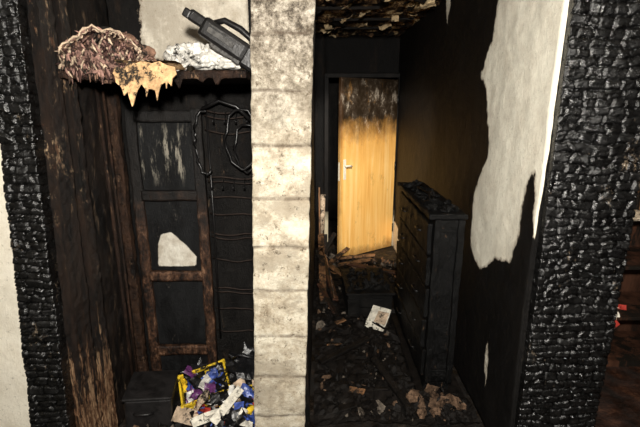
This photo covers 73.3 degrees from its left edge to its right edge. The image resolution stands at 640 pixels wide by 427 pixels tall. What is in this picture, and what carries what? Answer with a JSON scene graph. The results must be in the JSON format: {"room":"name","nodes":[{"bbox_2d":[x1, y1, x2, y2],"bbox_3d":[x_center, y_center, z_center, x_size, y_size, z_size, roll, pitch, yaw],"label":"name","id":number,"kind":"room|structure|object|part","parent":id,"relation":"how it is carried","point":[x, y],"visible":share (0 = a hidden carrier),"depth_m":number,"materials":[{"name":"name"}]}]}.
{"room":"fire-damaged room","nodes":[
{"label":"fire-damaged room","id":0,"kind":"room"},
{"bbox_2d":[0,144,30,426],"bbox_3d":[-1.880,0.013,1.887,1.448,2.456,0.161,0,14,0],"label":"wall","id":1,"kind":"structure","parent":0,"point":[14,407],"depth_m":1.96,"materials":[{"name":"paint"}]},
{"bbox_2d":[67,0,138,425],"bbox_3d":[-1.181,-0.071,2.215,0.185,2.466,0.534,0,14,0],"label":"wall","id":2,"kind":"structure","parent":0,"point":[82,13],"depth_m":2.19,"materials":[{"name":"brown wood"}]},
{"bbox_2d":[27,0,102,426],"bbox_3d":[-1.104,0.019,1.862,0.147,2.460,0.132,0,14,0],"label":"trim","id":3,"kind":"structure","parent":2,"relation":"attached to","point":[41,16],"depth_m":1.84,"materials":[{"name":"black wood"}]},
{"bbox_2d":[52,0,118,426],"bbox_3d":[-1.086,-0.010,1.979,0.091,2.462,0.090,0,14,0],"label":"board","id":4,"kind":"object","parent":2,"relation":"attached to","point":[105,374],"depth_m":2.00,"materials":[{"name":"brown wood"}]},
{"bbox_2d":[93,83,137,376],"bbox_3d":[-1.075,0.240,2.313,0.030,1.800,0.087,0,14,0],"label":"stud","id":5,"kind":"object","parent":2,"relation":"attached to","point":[96,90],"visible":0.79,"depth_m":2.26,"materials":[{"name":"brown wood"}]},
{"bbox_2d":[104,84,148,371],"bbox_3d":[-1.078,0.208,2.440,0.058,1.805,0.063,0,14,0],"label":"stud","id":6,"kind":"object","parent":2,"relation":"attached to","point":[113,100],"visible":0.91,"depth_m":2.38,"materials":[{"name":"brown wood"}]},
{"bbox_2d":[106,0,253,370],"bbox_3d":[-0.765,-0.147,2.511,1.002,2.455,0.113,0,14,0],"label":"wall","id":7,"kind":"structure","parent":0,"point":[156,24],"depth_m":2.38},
{"bbox_2d":[58,70,250,88],"bbox_3d":[-0.697,-0.621,2.032,0.792,0.077,0.595,0,14,0],"label":"closet shelf","id":8,"kind":"object","parent":7,"relation":"attached to","point":[198,77],"visible":0.48,"depth_m":1.76,"materials":[{"name":"brown wood"}]},
{"bbox_2d":[55,24,156,83],"bbox_3d":[-0.878,-0.656,1.794,0.378,0.230,0.216,0,14,0],"label":"blanket","id":9,"kind":"object","parent":8,"relation":"on","point":[92,51],"visible":0.88,"depth_m":1.71,"materials":[{"name":"fabric"}]},
{"bbox_2d":[113,59,185,106],"bbox_3d":[-0.690,-0.534,1.774,0.251,0.180,0.200,0,14,0],"label":"foam","id":10,"kind":"object","parent":8,"relation":"on","point":[151,74],"visible":0.98,"depth_m":1.69,"materials":[{"name":"yellow plastic"}]},
{"bbox_2d":[163,41,241,70],"bbox_3d":[-0.493,-0.675,1.845,0.349,0.128,0.182,0,14,0],"label":"crumpled plastic bag","id":11,"kind":"object","parent":8,"relation":"on","point":[198,55],"visible":0.83,"depth_m":1.80,"materials":[{"name":"white plastic"}]},
{"bbox_2d":[182,7,250,78],"bbox_3d":[-0.392,-0.698,1.783,0.318,0.272,0.095,0,14,0],"label":"vacuum","id":12,"kind":"object","parent":8,"relation":"on","point":[223,41],"visible":0.88,"depth_m":1.74,"materials":[{"name":"black plastic"}]},
{"bbox_2d":[193,99,253,338],"bbox_3d":[-0.501,0.086,2.455,0.364,1.430,0.081,0,14,0],"label":"wire rack","id":13,"kind":"object","parent":7,"relation":"attached to","point":[242,111],"visible":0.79,"depth_m":2.35,"materials":[{"name":"black metal"}]},
{"bbox_2d":[248,0,251,94],"bbox_3d":[-0.285,-0.075,2.235,0.030,2.450,0.470,0,14,0],"label":"wall","id":14,"kind":"structure","parent":0,"point":[249,1],"depth_m":1.80,"materials":[{"name":"paint"}]},
{"bbox_2d":[250,0,315,426],"bbox_3d":[-0.163,0.010,1.895,0.307,2.455,0.241,0,14,0],"label":"pillar","id":15,"kind":"structure","parent":0,"point":[282,36],"depth_m":1.76,"materials":[{"name":"concrete blocks"},{"name":"stone"}]},
{"bbox_2d":[306,52,315,426],"bbox_3d":[-0.165,-0.410,3.559,0.230,2.466,3.215,0,14,0],"label":"wall","id":16,"kind":"structure","parent":0,"point":[313,179],"depth_m":3.05,"materials":[{"name":"black paint"}]},
{"bbox_2d":[315,35,399,243],"bbox_3d":[0.487,-0.820,5.166,1.514,2.455,0.133,0,14,0],"label":"wall","id":17,"kind":"structure","parent":0,"point":[351,54],"depth_m":4.88,"materials":[{"name":"black paint"}]},
{"bbox_2d":[324,73,399,244],"bbox_3d":[0.495,-0.602,5.139,0.890,2.045,0.100,0,14,0],"label":"door frame","id":18,"kind":"structure","parent":17,"relation":"attached to","point":[327,76],"depth_m":4.96,"materials":[{"name":"paint"}]},
{"bbox_2d":[337,77,398,255],"bbox_3d":[0.541,-0.498,4.863,0.827,1.965,0.144,-10,17,-34],"label":"interior door","id":19,"kind":"structure","parent":17,"relation":"in","point":[367,106],"depth_m":4.81,"materials":[{"name":"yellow wood"}]},
{"bbox_2d":[328,78,396,218],"bbox_3d":[0.500,-1.122,6.369,6.200,2.450,0.100,0,14,0],"label":"wall","id":20,"kind":"structure","parent":0,"point":[333,82],"depth_m":6.36,"materials":[{"name":"black paint"}]},
{"bbox_2d":[315,0,441,37],"bbox_3d":[0.500,-1.248,1.747,6.200,0.137,8.800,0,14,0],"label":"ceiling","id":21,"kind":"structure","parent":0,"point":[324,17],"depth_m":3.76,"materials":[{"name":"black paint"}]},
{"bbox_2d":[315,0,435,37],"bbox_3d":[0.424,-1.688,3.727,0.968,0.095,1.973,0,14,0],"label":"flakes","id":22,"kind":"object","parent":21,"relation":"attached to","point":[424,4],"depth_m":3.71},
{"bbox_2d":[119,219,639,426],"bbox_3d":[0.500,1.216,2.371,6.200,0.120,8.800,0,14,0],"label":"floor","id":23,"kind":"structure","parent":0,"point":[619,405],"depth_m":2.60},
{"bbox_2d":[0,0,76,426],"bbox_3d":[-1.214,0.033,1.807,0.287,2.452,0.156,0,14,0],"label":"timber post","id":24,"kind":"object","parent":23,"relation":"on","point":[44,349],"visible":0.86,"depth_m":1.76,"materials":[{"name":"black wood"}]},
{"bbox_2d":[121,370,178,426],"bbox_3d":[-0.923,1.042,2.376,0.250,0.225,0.274,-2,14,-8],"label":"storage box","id":25,"kind":"object","parent":23,"relation":"on","point":[150,397],"visible":0.94,"depth_m":2.29,"materials":[{"name":"black metal"}]},
{"bbox_2d":[123,108,217,371],"bbox_3d":[-0.845,0.251,2.513,0.415,1.681,0.051,0,14,0],"label":"door","id":26,"kind":"structure","parent":23,"relation":"on","point":[170,198],"depth_m":2.48,"materials":[{"name":"black wood"}]},
{"bbox_3d":[-0.845,-0.523,2.311,0.311,0.065,0.035,0,14,0],"label":"rail","id":27,"kind":"part","parent":26,"relation":"part of","materials":[{"name":"black wood"}]},
{"bbox_3d":[-0.845,-0.101,2.417,0.311,0.060,0.037,0,14,0],"label":"rail","id":28,"kind":"part","parent":26,"relation":"part of","materials":[{"name":"black wood"}]},
{"bbox_3d":[-0.845,0.367,2.537,0.312,0.060,0.037,0,14,0],"label":"rail","id":29,"kind":"part","parent":26,"relation":"part of","materials":[{"name":"brown wood"}]},
{"bbox_3d":[-0.845,0.839,2.655,0.310,0.064,0.038,0,14,0],"label":"rail","id":30,"kind":"part","parent":26,"relation":"part of","materials":[{"name":"brown wood"}]},
{"bbox_2d":[133,387,253,426],"bbox_3d":[-0.659,1.093,2.452,0.852,0.198,0.542,0,14,0],"label":"rubble","id":31,"kind":"object","parent":23,"relation":"on","point":[177,424],"visible":0.04,"depth_m":2.32,"materials":[{"name":"grey wood"}]},
{"bbox_2d":[178,359,229,409],"bbox_3d":[-0.649,0.979,2.455,0.317,0.230,0.230,-5,15,-17],"label":"crate","id":32,"kind":"object","parent":31,"relation":"on","point":[216,374],"visible":0.73,"depth_m":2.43,"materials":[{"name":"plastic"}]},
{"bbox_2d":[171,386,243,426],"bbox_3d":[-0.594,1.043,2.264,0.388,0.131,0.203,-3,14,-11],"label":"newspaper","id":33,"kind":"object","parent":31,"relation":"on","point":[180,415],"visible":0.95,"depth_m":2.27,"materials":[{"name":"paper"}]},
{"bbox_2d":[189,378,254,426],"bbox_3d":[-0.497,1.045,2.325,0.422,0.183,0.325,0,14,0],"label":"wrapper","id":34,"kind":"object","parent":31,"relation":"on","point":[242,414],"visible":0.66,"depth_m":2.31,"materials":[{"name":"paper"}]},
{"bbox_2d":[178,342,254,387],"bbox_3d":[-0.559,0.935,2.587,0.633,0.358,0.260,5,15,20],"label":"bag","id":35,"kind":"object","parent":23,"relation":"on","point":[240,365],"visible":0.26,"depth_m":2.49,"materials":[{"name":"plastic"}]},
{"bbox_2d":[320,194,326,254],"bbox_3d":[0.036,0.152,4.732,0.088,0.724,0.159,0,14,0],"label":"plank","id":36,"kind":"object","parent":23,"relation":"on","point":[322,196],"visible":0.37,"depth_m":4.69,"materials":[{"name":"brown wood"}]},
{"bbox_2d":[314,253,478,425],"bbox_3d":[0.415,0.715,3.513,0.900,0.319,2.540,0,14,0],"label":"debris","id":37,"kind":"object","parent":23,"relation":"on","point":[348,387],"depth_m":2.81,"materials":[{"name":"grey wood"}]},
{"bbox_2d":[317,187,412,409],"bbox_3d":[0.366,0.408,3.490,0.787,0.809,2.483,0,14,0],"label":"scorched laths","id":38,"kind":"object","parent":37,"relation":"on","point":[325,265],"visible":0.94,"depth_m":3.69,"materials":[{"name":"brown wood"}]},
{"bbox_3d":[0.390,0.651,3.683,0.398,0.278,0.554,-1,14,-3],"label":"drawer unit","id":39,"kind":"part","parent":37,"relation":"part of","materials":[{"name":"black wood"}]},
{"bbox_2d":[365,305,390,330],"bbox_3d":[0.446,0.801,3.298,0.152,0.122,0.157,8,16,29],"label":"magazine","id":40,"kind":"object","parent":37,"relation":"on","point":[381,314],"visible":1,"depth_m":3.29,"materials":[{"name":"paper"}]},
{"bbox_2d":[394,179,467,388],"bbox_3d":[0.696,0.411,2.950,0.230,1.166,1.013,0,14,0],"label":"dresser","id":41,"kind":"object","parent":23,"relation":"on","point":[431,228],"visible":1,"depth_m":2.55,"materials":[{"name":"black wood"}]},
{"bbox_2d":[514,0,639,426],"bbox_3d":[1.092,0.027,1.827,0.358,2.452,0.193,0,14,0],"label":"timber post","id":42,"kind":"object","parent":23,"relation":"on","point":[592,186],"visible":0.84,"depth_m":1.74,"materials":[{"name":"black wood"}]},
{"bbox_2d":[606,181,639,366],"bbox_3d":[2.234,0.298,2.895,0.837,1.401,0.454,0,14,0],"label":"bookshelf","id":43,"kind":"object","parent":23,"relation":"on","point":[625,345],"visible":0.07,"depth_m":3.05,"materials":[{"name":"brown wood"}]},
{"bbox_2d":[612,304,625,337],"bbox_3d":[1.318,0.518,2.021,0.116,0.284,0.195,0,14,0],"label":"book","id":44,"kind":"object","parent":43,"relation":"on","point":[622,307],"visible":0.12,"depth_m":1.93,"materials":[{"name":"paper"}]},
{"bbox_2d":[392,0,569,426],"bbox_3d":[1.069,-0.382,3.448,0.350,2.459,3.440,0,14,0],"label":"wall","id":45,"kind":"structure","parent":0,"point":[479,80],"depth_m":2.30,"materials":[{"name":"paint"}]}
]}

